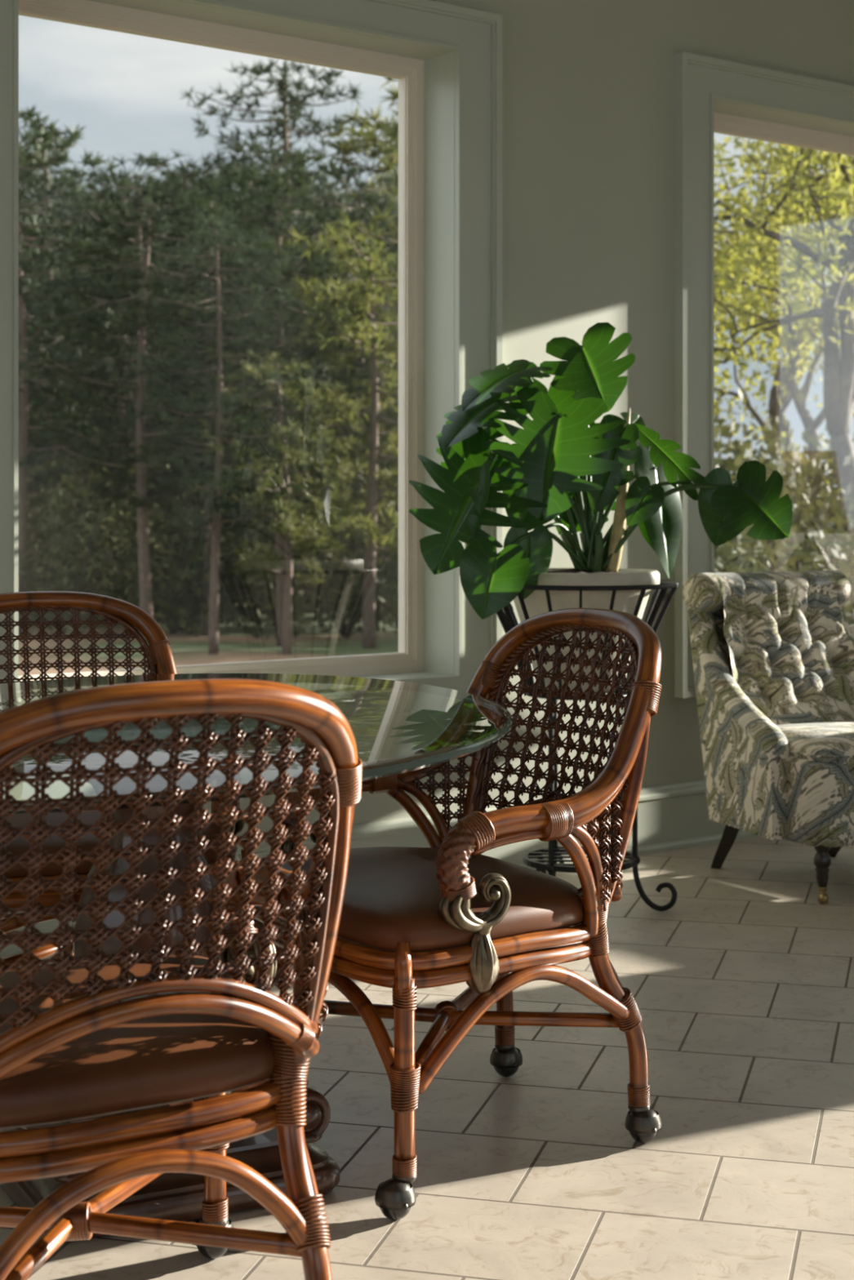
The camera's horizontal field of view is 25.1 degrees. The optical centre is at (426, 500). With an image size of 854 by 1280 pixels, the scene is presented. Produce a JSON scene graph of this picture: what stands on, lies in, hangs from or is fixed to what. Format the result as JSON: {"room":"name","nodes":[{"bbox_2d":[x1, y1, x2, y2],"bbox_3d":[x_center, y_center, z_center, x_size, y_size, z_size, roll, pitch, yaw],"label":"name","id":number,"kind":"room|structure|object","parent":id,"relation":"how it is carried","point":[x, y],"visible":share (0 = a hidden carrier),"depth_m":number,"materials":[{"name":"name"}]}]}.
{"room":"sunroom","nodes":[
{"label":"sunroom","id":0,"kind":"room"},
{"bbox_2d":[0,835,853,1279],"bbox_3d":[0.976,1.190,1.676,10.200,0.120,8.044,0,0,-38],"label":"floor","id":1,"kind":"structure","parent":0,"point":[742,989],"depth_m":3.48,"materials":[{"name":"beige tile"}]},
{"bbox_2d":[0,591,244,967],"bbox_3d":[-0.756,0.666,4.007,0.705,0.927,0.675,0,0,-20],"label":"rattan armchair","id":2,"kind":"object","parent":1,"relation":"on","point":[158,654],"visible":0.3,"depth_m":4.28,"materials":[{"name":"wicker"}]},
{"bbox_2d":[0,810,237,878],"bbox_3d":[-0.730,0.687,3.934,0.619,0.099,0.498,0,0,-20],"label":"seat cushion","id":3,"kind":"object","parent":2,"relation":"on","point":[53,844],"depth_m":3.72,"materials":[{"name":"brown leather"}]},
{"bbox_2d":[0,678,362,1279],"bbox_3d":[-0.441,0.666,2.442,0.705,0.927,0.676,0,0,-30],"label":"rattan armchair","id":4,"kind":"object","parent":1,"relation":"on","point":[100,1034],"visible":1,"depth_m":2.26,"materials":[{"name":"wicker"}]},
{"bbox_2d":[0,954,275,1128],"bbox_3d":[-0.480,0.687,2.509,0.619,0.099,0.498,0,0,-30],"label":"seat cushion","id":5,"kind":"object","parent":4,"relation":"on","point":[153,1061],"depth_m":2.33,"materials":[{"name":"brown leather"}]},
{"bbox_2d":[0,673,511,1241],"bbox_3d":[-0.485,0.745,3.163,1.268,0.770,1.762,0,0,11],"label":"dining table","id":6,"kind":"object","parent":1,"relation":"on","point":[171,1196],"visible":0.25,"depth_m":3.13,"materials":[{"name":"clear glass"}]},
{"bbox_2d":[253,608,662,1220],"bbox_3d":[0.052,0.666,3.447,0.676,0.927,0.705,0,0,-30],"label":"rattan armchair","id":7,"kind":"object","parent":1,"relation":"on","point":[446,912],"visible":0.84,"depth_m":3.30,"materials":[{"name":"wicker"}]},
{"bbox_2d":[266,846,584,951],"bbox_3d":[-0.015,0.687,3.408,0.498,0.099,0.619,0,0,-30],"label":"seat cushion","id":8,"kind":"object","parent":7,"relation":"on","point":[394,900],"depth_m":3.18,"materials":[{"name":"brown leather"}]},
{"bbox_2d":[496,579,678,911],"bbox_3d":[0.423,0.676,5.300,0.538,0.905,0.536,0,0,-42],"label":"plant stand","id":9,"kind":"object","parent":1,"relation":"on","point":[660,602],"visible":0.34,"depth_m":5.23,"materials":[{"name":"black metal"}]},
{"bbox_2d":[523,845,637,872],"bbox_3d":[0.423,0.990,5.300,0.316,0.016,0.316,0,0,0],"label":"shelf","id":10,"kind":"object","parent":9,"relation":"attached to","point":[539,864],"depth_m":5.24,"materials":[{"name":"black metal"}]},
{"bbox_2d":[513,568,659,692],"bbox_3d":[0.423,0.356,5.300,0.436,0.326,0.436,0,0,0],"label":"pot","id":11,"kind":"object","parent":9,"relation":"on","point":[535,601],"depth_m":5.14,"materials":[{"name":"beige ceramic"}]},
{"bbox_2d":[408,322,792,692],"bbox_3d":[0.465,0.011,5.262,1.004,1.015,0.511,0,0,0],"label":"monstera","id":12,"kind":"object","parent":9,"relation":"on","point":[566,467],"visible":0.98,"depth_m":5.16,"materials":[{"name":"green plant"}]},
{"bbox_2d":[682,570,853,903],"bbox_3d":[1.196,0.682,5.775,0.692,0.918,0.711,0,0,-26],"label":"upholstered armchair","id":13,"kind":"object","parent":1,"relation":"on","point":[772,653],"visible":1,"depth_m":5.82,"materials":[{"name":"fabric"}]},
{"bbox_2d":[775,720,853,762],"bbox_3d":[1.244,0.701,5.677,0.539,0.075,0.485,0,0,-26],"label":"seat cushion","id":14,"kind":"object","parent":13,"relation":"on","point":[803,740],"depth_m":5.48,"materials":[{"name":"fabric"}]},
{"bbox_2d":[3,0,853,839],"bbox_3d":[-1.371,-0.370,4.705,10.020,3.000,0.220,0,0,-38],"label":"wall","id":15,"kind":"structure","parent":0,"point":[588,86],"depth_m":6.08,"materials":[{"name":"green paint"}]},
{"bbox_2d":[0,0,502,728],"bbox_3d":[-0.529,-0.408,5.324,1.730,2.100,0.238,0,0,-38],"label":"window","id":16,"kind":"structure","parent":15,"relation":"in","point":[446,60],"depth_m":5.70,"materials":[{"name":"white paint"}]},
{"bbox_2d":[0,780,758,955],"bbox_3d":[-1.302,1.028,4.600,9.600,0.205,0.030,0,0,-38],"label":"baseboard","id":17,"kind":"structure","parent":15,"relation":"attached to","point":[670,816],"depth_m":6.16,"materials":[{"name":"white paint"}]},
{"bbox_2d":[674,51,853,697],"bbox_3d":[1.441,-0.408,6.858,1.732,2.100,0.238,0,0,-38],"label":"window","id":18,"kind":"structure","parent":15,"relation":"in","point":[712,95],"depth_m":6.31,"materials":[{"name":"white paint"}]},
{"label":"outside","id":19,"kind":"structure","parent":0,"visible":0},
{"bbox_2d":[18,498,838,675],"bbox_3d":[-30.334,0.630,55.215,160.000,2.097,115.000,0,0,-38],"label":"lawn","id":20,"kind":"structure","parent":19,"point":[235,645],"depth_m":19.92,"materials":[{"name":"green plant"}]},
{"bbox_2d":[18,172,90,409],"bbox_3d":[-10.321,-3.493,50.179,4.841,10.055,4.490,0,0,45],"label":"pine tree","id":21,"kind":"object","parent":20,"relation":"on","point":[34,172],"visible":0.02,"depth_m":50.03,"materials":[{"name":"green plant"}]},
{"bbox_2d":[18,353,93,519],"bbox_3d":[-7.223,-0.301,29.348,6.503,4.940,4.734,0,0,2],"label":"pine tree","id":22,"kind":"object","parent":20,"relation":"on","point":[64,408],"visible":0.02,"depth_m":29.22,"materials":[{"name":"green plant"}]},
{"bbox_2d":[18,167,102,418],"bbox_3d":[-8.118,-2.426,36.899,3.714,7.912,3.772,0,0,-29],"label":"pine tree","id":23,"kind":"object","parent":20,"relation":"on","point":[25,201],"visible":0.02,"depth_m":36.86,"materials":[{"name":"green plant"}]},
{"bbox_2d":[18,156,107,467],"bbox_3d":[-6.880,-2.201,30.942,3.503,7.464,3.558,0,0,39],"label":"pine tree","id":24,"kind":"object","parent":20,"relation":"on","point":[40,244],"visible":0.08,"depth_m":30.84,"materials":[{"name":"green plant"}]},
{"bbox_2d":[18,208,125,408],"bbox_3d":[-8.288,-2.582,41.785,3.964,8.233,3.676,0,0,15],"label":"pine tree","id":25,"kind":"object","parent":20,"relation":"on","point":[32,208],"visible":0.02,"depth_m":41.88,"materials":[{"name":"green plant"}]},
{"bbox_2d":[29,232,117,468],"bbox_3d":[-10.112,-3.335,54.950,4.640,9.731,4.567,0,0,8],"label":"pine tree","id":26,"kind":"object","parent":20,"relation":"on","point":[75,233],"visible":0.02,"depth_m":54.81,"materials":[{"name":"green plant"}]},
{"bbox_2d":[18,119,128,447],"bbox_3d":[-5.337,-1.598,23.891,2.796,6.262,3.015,0,0,-44],"label":"pine tree","id":27,"kind":"object","parent":20,"relation":"on","point":[35,166],"visible":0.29,"depth_m":23.69,"materials":[{"name":"green plant"}]},
{"bbox_2d":[18,174,137,635],"bbox_3d":[-4.382,-1.027,21.126,2.465,5.119,2.286,0,0,22],"label":"pine tree","id":28,"kind":"object","parent":20,"relation":"on","point":[25,486],"visible":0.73,"depth_m":20.98,"materials":[{"name":"green plant"}]},
{"bbox_2d":[18,104,147,509],"bbox_3d":[-5.880,-2.163,29.101,3.301,7.393,3.560,0,0,23],"label":"pine tree","id":29,"kind":"object","parent":20,"relation":"on","point":[30,114],"visible":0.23,"depth_m":28.91,"materials":[{"name":"green plant"}]},
{"bbox_2d":[28,448,147,542],"bbox_3d":[-5.394,0.319,30.792,4.300,3.267,3.130,0,0,5],"label":"shrub","id":30,"kind":"object","parent":20,"relation":"on","point":[108,483],"visible":0.02,"depth_m":30.86,"materials":[{"name":"green plant"}]},
{"bbox_2d":[18,325,161,506],"bbox_3d":[-7.360,-0.430,32.721,5.068,5.288,6.962,0,0,-41],"label":"shrub","id":31,"kind":"object","parent":20,"relation":"on","point":[38,413],"visible":0.02,"depth_m":32.66,"materials":[{"name":"green plant"}]},
{"bbox_2d":[37,226,151,418],"bbox_3d":[-8.069,-2.592,46.904,3.869,8.244,3.931,0,0,13],"label":"pine tree","id":32,"kind":"object","parent":20,"relation":"on","point":[100,227],"visible":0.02,"depth_m":46.94,"materials":[{"name":"green plant"}]},
{"bbox_2d":[26,442,168,591],"bbox_3d":[-5.831,0.311,27.339,3.153,3.290,4.331,0,0,36],"label":"shrub","id":33,"kind":"object","parent":20,"relation":"on","point":[38,501],"visible":0.02,"depth_m":27.07,"materials":[{"name":"green plant"}]},
{"bbox_2d":[26,473,172,617],"bbox_3d":[-4.829,0.685,24.623,3.002,2.281,2.186,0,0,-44],"label":"shrub","id":34,"kind":"object","parent":20,"relation":"on","point":[76,500],"visible":0.07,"depth_m":24.74,"materials":[{"name":"green plant"}]},
{"bbox_2d":[26,397,179,524],"bbox_3d":[-6.919,-0.433,36.363,6.973,5.297,5.076,0,0,-4],"label":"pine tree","id":35,"kind":"object","parent":20,"relation":"on","point":[68,480],"visible":0.02,"depth_m":36.46,"materials":[{"name":"green plant"}]},
{"bbox_2d":[27,437,180,590],"bbox_3d":[-4.837,0.497,26.702,2.672,2.789,3.671,0,0,-32],"label":"shrub","id":36,"kind":"object","parent":20,"relation":"on","point":[81,500],"visible":0.06,"depth_m":26.21,"materials":[{"name":"green plant"}]},
{"bbox_2d":[18,467,206,640],"bbox_3d":[-3.858,0.693,20.920,2.973,2.258,2.164,0,0,8],"label":"shrub","id":37,"kind":"object","parent":20,"relation":"on","point":[80,575],"visible":0.59,"depth_m":20.86,"materials":[{"name":"green plant"}]},
{"bbox_2d":[26,426,201,626],"bbox_3d":[-3.998,0.505,23.163,2.651,2.766,3.641,0,0,21],"label":"shrub","id":38,"kind":"object","parent":20,"relation":"on","point":[68,510],"visible":0.2,"depth_m":22.91,"materials":[{"name":"green plant"}]},
{"bbox_2d":[67,186,160,404],"bbox_3d":[-7.693,-3.475,51.741,4.825,10.020,4.474,0,0,17],"label":"pine tree","id":39,"kind":"object","parent":20,"relation":"on","point":[96,187],"visible":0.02,"depth_m":51.18,"materials":[{"name":"green plant"}]},
{"bbox_2d":[18,147,216,527],"bbox_3d":[-4.180,-1.633,26.419,2.970,6.327,3.017,0,0,-29],"label":"pine tree","id":40,"kind":"object","parent":20,"relation":"on","point":[123,182],"visible":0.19,"depth_m":26.31,"materials":[{"name":"green plant"}]},
{"bbox_2d":[44,197,204,457],"bbox_3d":[-5.949,-2.400,38.989,3.748,7.861,3.689,0,0,-9],"label":"pine tree","id":41,"kind":"object","parent":20,"relation":"on","point":[151,197],"visible":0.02,"depth_m":38.98,"materials":[{"name":"green plant"}]},
{"bbox_2d":[33,462,227,613],"bbox_3d":[-3.774,0.526,25.632,3.567,2.710,2.597,0,0,33],"label":"shrub","id":42,"kind":"object","parent":20,"relation":"on","point":[91,477],"visible":0.05,"depth_m":25.38,"materials":[{"name":"green plant"}]},
{"bbox_2d":[25,188,249,646],"bbox_3d":[-2.830,-0.758,18.875,2.205,4.580,2.045,0,0,7],"label":"pine tree","id":43,"kind":"object","parent":20,"relation":"on","point":[140,497],"visible":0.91,"depth_m":18.86,"materials":[{"name":"green plant"}]},
{"bbox_2d":[18,306,269,586],"bbox_3d":[-4.068,-0.348,28.641,4.858,5.069,6.673,0,0,21],"label":"shrub","id":44,"kind":"object","parent":20,"relation":"on","point":[86,482],"visible":0.02,"depth_m":27.90,"materials":[{"name":"green plant"}]},
{"bbox_2d":[26,164,263,628],"bbox_3d":[-3.394,-1.214,22.558,2.617,5.489,2.576,0,0,38],"label":"pine tree","id":45,"kind":"object","parent":20,"relation":"on","point":[138,200],"visible":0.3,"depth_m":22.33,"materials":[{"name":"green plant"}]},
{"bbox_2d":[77,164,239,436],"bbox_3d":[-5.976,-3.020,44.096,4.067,9.108,4.385,0,0,16],"label":"pine tree","id":46,"kind":"object","parent":20,"relation":"on","point":[162,173],"visible":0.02,"depth_m":42.93,"materials":[{"name":"green plant"}]},
{"bbox_2d":[57,382,268,506],"bbox_3d":[-3.184,-0.274,32.413,4.665,4.868,6.408,0,0,31],"label":"shrub","id":47,"kind":"object","parent":20,"relation":"on","point":[135,382],"visible":0.02,"depth_m":31.04,"materials":[{"name":"green plant"}]},
{"bbox_2d":[62,434,275,636],"bbox_3d":[-2.834,0.534,22.026,2.575,2.687,3.537,0,0,-5],"label":"shrub","id":48,"kind":"object","parent":20,"relation":"on","point":[164,597],"visible":0.7,"depth_m":21.54,"materials":[{"name":"green plant"}]},
{"bbox_2d":[92,475,245,606],"bbox_3d":[-3.318,0.547,27.779,2.542,2.653,3.493,0,0,45],"label":"shrub","id":49,"kind":"object","parent":20,"relation":"on","point":[169,516],"visible":0.02,"depth_m":27.38,"materials":[{"name":"green plant"}]},
{"bbox_2d":[93,143,304,599],"bbox_3d":[-3.484,-1.933,29.156,3.338,6.933,3.096,0,0,31],"label":"pine tree","id":50,"kind":"object","parent":20,"relation":"on","point":[218,157],"visible":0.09,"depth_m":28.99,"materials":[{"name":"green plant"}]},
{"bbox_2d":[102,162,302,420],"bbox_3d":[-3.944,-2.352,35.909,3.470,7.771,3.742,0,0,19],"label":"pine tree","id":51,"kind":"object","parent":20,"relation":"on","point":[224,162],"visible":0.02,"depth_m":35.55,"materials":[{"name":"green plant"}]},
{"bbox_2d":[104,200,319,654],"bbox_3d":[-1.990,-0.670,18.550,2.065,4.400,2.098,0,0,16],"label":"pine tree","id":52,"kind":"object","parent":20,"relation":"on","point":[215,507],"visible":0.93,"depth_m":18.43,"materials":[{"name":"green plant"}]},
{"bbox_2d":[106,168,318,635],"bbox_3d":[-2.305,-1.069,21.485,2.324,5.204,2.506,0,0,0],"label":"pine tree","id":53,"kind":"object","parent":20,"relation":"on","point":[206,191],"visible":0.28,"depth_m":21.23,"materials":[{"name":"green plant"}]},
{"bbox_2d":[104,444,337,623],"bbox_3d":[-2.584,0.555,24.059,3.463,2.631,2.521,0,0,8],"label":"shrub","id":54,"kind":"object","parent":20,"relation":"on","point":[240,541],"visible":0.06,"depth_m":23.98,"materials":[{"name":"green plant"}]},
{"bbox_2d":[147,452,319,609],"bbox_3d":[-2.491,0.576,26.317,2.467,2.574,3.389,0,0,20],"label":"shrub","id":55,"kind":"object","parent":20,"relation":"on","point":[256,600],"visible":0.02,"depth_m":26.16,"materials":[{"name":"green plant"}]},
{"bbox_2d":[163,213,313,373],"bbox_3d":[-3.801,-2.256,40.981,3.611,7.573,3.554,0,0,-26],"label":"pine tree","id":56,"kind":"object","parent":20,"relation":"on","point":[226,213],"visible":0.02,"depth_m":40.95,"materials":[{"name":"green plant"}]},
{"bbox_2d":[134,389,365,617],"bbox_3d":[-2.272,-0.044,26.908,4.071,4.248,5.592,0,0,-10],"label":"shrub","id":57,"kind":"object","parent":20,"relation":"on","point":[266,419],"visible":0.03,"depth_m":25.76,"materials":[{"name":"green plant"}]},
{"bbox_2d":[157,146,353,439],"bbox_3d":[-2.802,-2.126,31.949,3.268,7.319,3.524,0,0,9],"label":"pine tree","id":58,"kind":"object","parent":20,"relation":"on","point":[236,162],"visible":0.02,"depth_m":31.48,"materials":[{"name":"green plant"}]},
{"bbox_2d":[221,441,299,613],"bbox_3d":[-2.170,0.322,25.535,1.294,2.419,1.397,0,0,-19],"label":"pine tree","id":59,"kind":"object","parent":20,"relation":"on","point":[253,527],"visible":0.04,"depth_m":25.47,"materials":[{"name":"green plant"}]},
{"bbox_2d":[157,146,366,609],"bbox_3d":[-1.960,-1.363,23.475,2.586,5.791,2.788,0,0,-15],"label":"pine tree","id":60,"kind":"object","parent":20,"relation":"on","point":[296,172],"visible":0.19,"depth_m":23.21,"materials":[{"name":"green plant"}]},
{"bbox_2d":[164,452,363,516],"bbox_3d":[-1.804,-0.126,30.436,4.281,4.468,5.881,0,0,-27],"label":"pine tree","id":61,"kind":"object","parent":20,"relation":"on","point":[301,452],"visible":0.02,"depth_m":29.14,"materials":[{"name":"green plant"}]},
{"bbox_2d":[132,449,397,632],"bbox_3d":[-1.888,0.584,22.836,3.359,2.552,2.445,0,0,-18],"label":"shrub","id":62,"kind":"object","parent":20,"relation":"on","point":[261,602],"visible":0.27,"depth_m":22.76,"materials":[{"name":"green plant"}]},
{"bbox_2d":[183,227,374,646],"bbox_3d":[-1.486,-0.612,19.685,2.064,4.288,1.915,0,0,-22],"label":"pine tree","id":63,"kind":"object","parent":20,"relation":"on","point":[279,543],"visible":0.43,"depth_m":19.62,"materials":[{"name":"green plant"}]},
{"bbox_2d":[161,57,398,469],"bbox_3d":[-2.114,-2.655,29.110,3.929,8.371,3.991,0,0,-12],"label":"pine tree","id":64,"kind":"object","parent":20,"relation":"on","point":[295,104],"visible":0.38,"depth_m":28.75,"materials":[{"name":"green plant"}]},
{"bbox_2d":[224,162,342,351],"bbox_3d":[-4.222,-3.926,53.733,5.259,10.923,4.877,0,0,-35],"label":"pine tree","id":65,"kind":"object","parent":20,"relation":"on","point":[258,162],"visible":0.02,"depth_m":53.02,"materials":[{"name":"green plant"}]},
{"bbox_2d":[199,342,368,654],"bbox_3d":[-1.493,-0.013,18.405,1.653,3.090,1.785,0,0,-38],"label":"pine tree","id":66,"kind":"object","parent":20,"relation":"on","point":[291,534],"visible":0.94,"depth_m":18.43,"materials":[{"name":"green plant"}]},
{"bbox_2d":[203,446,398,640],"bbox_3d":[-0.788,0.614,21.473,3.255,2.472,2.369,0,0,-43],"label":"shrub","id":67,"kind":"object","parent":20,"relation":"on","point":[347,608],"visible":0.52,"depth_m":21.22,"materials":[{"name":"green plant"}]},
{"bbox_2d":[227,181,398,505],"bbox_3d":[-0.972,-1.634,27.843,3.660,6.336,3.389,0,0,9],"label":"pine tree","id":68,"kind":"object","parent":20,"relation":"on","point":[285,240],"visible":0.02,"depth_m":27.49,"materials":[{"name":"green plant"}]},
{"bbox_2d":[247,213,398,648],"bbox_3d":[-0.475,-0.631,19.272,2.499,4.326,2.314,0,0,-22],"label":"pine tree","id":69,"kind":"object","parent":20,"relation":"on","point":[371,499],"visible":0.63,"depth_m":19.39,"materials":[{"name":"green plant"}]},
{"bbox_2d":[249,455,397,622],"bbox_3d":[-1.340,0.605,25.168,2.391,2.495,3.285,0,0,-6],"label":"shrub","id":70,"kind":"object","parent":20,"relation":"on","point":[321,495],"visible":0.04,"depth_m":24.72,"materials":[{"name":"green plant"}]},
{"bbox_2d":[265,211,392,381],"bbox_3d":[-1.841,-2.189,38.198,3.585,7.445,3.325,0,0,12],"label":"pine tree","id":71,"kind":"object","parent":20,"relation":"on","point":[304,218],"visible":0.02,"depth_m":38.01,"materials":[{"name":"green plant"}]},
{"bbox_2d":[263,167,398,622],"bbox_3d":[-0.733,-1.345,24.056,2.760,5.751,2.719,0,0,-14],"label":"pine tree","id":72,"kind":"object","parent":20,"relation":"on","point":[342,197],"visible":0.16,"depth_m":23.89,"materials":[{"name":"green plant"}]},
{"bbox_2d":[292,224,388,364],"bbox_3d":[-2.808,-2.529,45.907,3.629,8.127,3.913,0,0,18],"label":"pine tree","id":73,"kind":"object","parent":20,"relation":"on","point":[320,224],"visible":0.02,"depth_m":45.38,"materials":[{"name":"green plant"}]},
{"bbox_2d":[284,373,398,631],"bbox_3d":[-1.117,0.007,22.378,1.761,3.049,1.631,0,0,40],"label":"pine tree","id":74,"kind":"object","parent":20,"relation":"on","point":[337,433],"visible":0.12,"depth_m":22.46,"materials":[{"name":"green plant"}]},
{"bbox_2d":[290,168,398,404],"bbox_3d":[-2.167,-3.663,51.106,4.953,10.388,4.875,0,0,36],"label":"pine tree","id":75,"kind":"object","parent":20,"relation":"on","point":[323,175],"visible":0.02,"depth_m":50.88,"materials":[{"name":"green plant"}]},
{"bbox_2d":[295,76,398,557],"bbox_3d":[0.099,-2.065,26.018,3.850,7.198,4.157,0,0,-7],"label":"pine tree","id":76,"kind":"object","parent":20,"relation":"on","point":[345,148],"visible":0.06,"depth_m":25.40,"materials":[{"name":"green plant"}]},
{"bbox_2d":[298,104,398,470],"bbox_3d":[0.135,-1.694,22.171,3.453,6.454,3.728,0,0,24],"label":"pine tree","id":77,"kind":"object","parent":20,"relation":"on","point":[391,159],"visible":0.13,"depth_m":21.47,"materials":[{"name":"green plant"}]},
{"bbox_2d":[310,480,398,628],"bbox_3d":[-0.517,0.635,23.572,2.315,2.416,3.181,0,0,-31],"label":"shrub","id":78,"kind":"object","parent":20,"relation":"on","point":[377,600],"visible":0.13,"depth_m":23.33,"materials":[{"name":"green plant"}]},
{"bbox_2d":[310,190,398,628],"bbox_3d":[-0.325,-1.075,23.125,2.511,5.214,2.328,0,0,-37],"label":"pine tree","id":79,"kind":"object","parent":20,"relation":"on","point":[369,199],"visible":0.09,"depth_m":22.73,"materials":[{"name":"green plant"}]},
{"bbox_2d":[316,284,398,551],"bbox_3d":[0.007,-0.370,20.318,2.197,3.804,2.035,0,0,-35],"label":"pine tree","id":80,"kind":"object","parent":20,"relation":"on","point":[381,449],"visible":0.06,"depth_m":20.30,"materials":[{"name":"green plant"}]},
{"bbox_2d":[713,527,808,573],"bbox_3d":[2.042,0.693,14.419,2.164,2.258,2.973,0,0,-28],"label":"shrub","id":81,"kind":"object","parent":20,"relation":"on","point":[717,552],"visible":0.02,"depth_m":13.63,"materials":[{"name":"green plant"}]},
{"bbox_2d":[713,414,813,492],"bbox_3d":[3.826,0.233,24.357,3.354,3.500,4.608,0,0,-1],"label":"shrub","id":82,"kind":"object","parent":20,"relation":"on","point":[774,424],"visible":0.04,"depth_m":24.75,"materials":[{"name":"green plant"}]},
{"bbox_2d":[715,434,814,561],"bbox_3d":[2.521,0.400,20.640,4.013,3.048,2.921,0,0,-19],"label":"shrub","id":83,"kind":"object","parent":20,"relation":"on","point":[754,437],"visible":0.02,"depth_m":20.48,"materials":[{"name":"green plant"}]},
{"bbox_2d":[713,386,831,511],"bbox_3d":[3.245,0.317,22.238,4.310,3.274,3.138,0,0,35],"label":"shrub","id":84,"kind":"object","parent":20,"relation":"on","point":[774,442],"visible":0.02,"depth_m":21.96,"materials":[{"name":"green plant"}]},
{"bbox_2d":[713,423,839,572],"bbox_3d":[2.365,0.610,16.033,2.380,2.484,3.270,0,0,26],"label":"shrub","id":85,"kind":"object","parent":20,"relation":"on","point":[737,461],"visible":0.04,"depth_m":15.82,"materials":[{"name":"green plant"}]},
{"bbox_2d":[717,403,839,547],"bbox_3d":[3.473,0.442,19.852,3.864,2.935,2.813,0,0,44],"label":"shrub","id":86,"kind":"object","parent":20,"relation":"on","point":[745,444],"visible":0.02,"depth_m":19.86,"materials":[{"name":"green plant"}]},
{"bbox_2d":[713,498,850,606],"bbox_3d":[1.706,0.777,12.428,2.675,2.032,1.948,0,0,8],"label":"shrub","id":87,"kind":"object","parent":20,"relation":"on","point":[727,549],"visible":0.03,"depth_m":12.27,"materials":[{"name":"green plant"}]},
{"bbox_2d":[713,453,853,625],"bbox_3d":[2.652,0.735,13.441,2.056,2.145,2.824,0,0,35],"label":"shrub","id":88,"kind":"object","parent":20,"relation":"on","point":[844,567],"visible":0.16,"depth_m":13.55,"materials":[{"name":"green plant"}]},
{"bbox_2d":[713,435,853,622],"bbox_3d":[2.964,0.651,15.268,3.121,2.371,2.272,0,0,-1],"label":"shrub","id":89,"kind":"object","parent":20,"relation":"on","point":[785,477],"visible":0.04,"depth_m":15.15,"materials":[{"name":"green plant"}]},
{"bbox_2d":[713,134,853,601],"bbox_3d":[3.902,-1.719,17.225,5.717,6.641,5.334,0,0,-30],"label":"oak tree","id":90,"kind":"object","parent":20,"relation":"on","point":[838,368],"visible":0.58,"depth_m":17.28,"materials":[{"name":"green plant"}]},
{"bbox_2d":[713,182,853,491],"bbox_3d":[4.267,-1.323,26.423,7.951,5.851,6.582,0,0,-3],"label":"oak tree","id":91,"kind":"object","parent":20,"relation":"on","point":[802,335],"visible":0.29,"depth_m":25.67,"materials":[{"name":"green plant"}]},
{"bbox_2d":[713,133,853,464],"bbox_3d":[6.430,-3.018,33.071,7.467,9.297,8.003,0,0,14],"label":"oak tree","id":92,"kind":"object","parent":20,"relation":"on","point":[772,409],"visible":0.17,"depth_m":33.01,"materials":[{"name":"green plant"}]},
{"bbox_2d":[713,389,853,547],"bbox_3d":[3.974,0.358,21.374,3.029,3.161,4.162,0,0,8],"label":"shrub","id":93,"kind":"object","parent":20,"relation":"on","point":[800,397],"visible":0.02,"depth_m":21.01,"materials":[{"name":"green plant"}]},
{"bbox_2d":[719,424,853,499],"bbox_3d":[4.886,0.275,23.283,4.459,3.387,3.246,0,0,-28],"label":"shrub","id":94,"kind":"object","parent":20,"relation":"on","point":[818,446],"visible":0.02,"depth_m":23.32,"materials":[{"name":"green plant"}]},
{"bbox_2d":[721,413,853,570],"bbox_3d":[3.103,0.526,17.843,3.567,2.710,2.597,0,0,-10],"label":"shrub","id":95,"kind":"object","parent":20,"relation":"on","point":[823,455],"visible":0.04,"depth_m":17.72,"materials":[{"name":"green plant"}]},
{"bbox_2d":[740,454,853,620],"bbox_3d":[3.646,0.568,16.862,2.488,2.597,3.418,0,0,-37],"label":"shrub","id":96,"kind":"object","parent":20,"relation":"on","point":[828,499],"visible":0.1,"depth_m":16.52,"materials":[{"name":"green plant"}]},
{"bbox_2d":[764,414,853,567],"bbox_3d":[4.365,0.484,18.895,2.705,2.822,3.716,0,0,17],"label":"shrub","id":97,"kind":"object","parent":20,"relation":"on","point":[835,508],"visible":0.03,"depth_m":18.29,"materials":[{"name":"green plant"}]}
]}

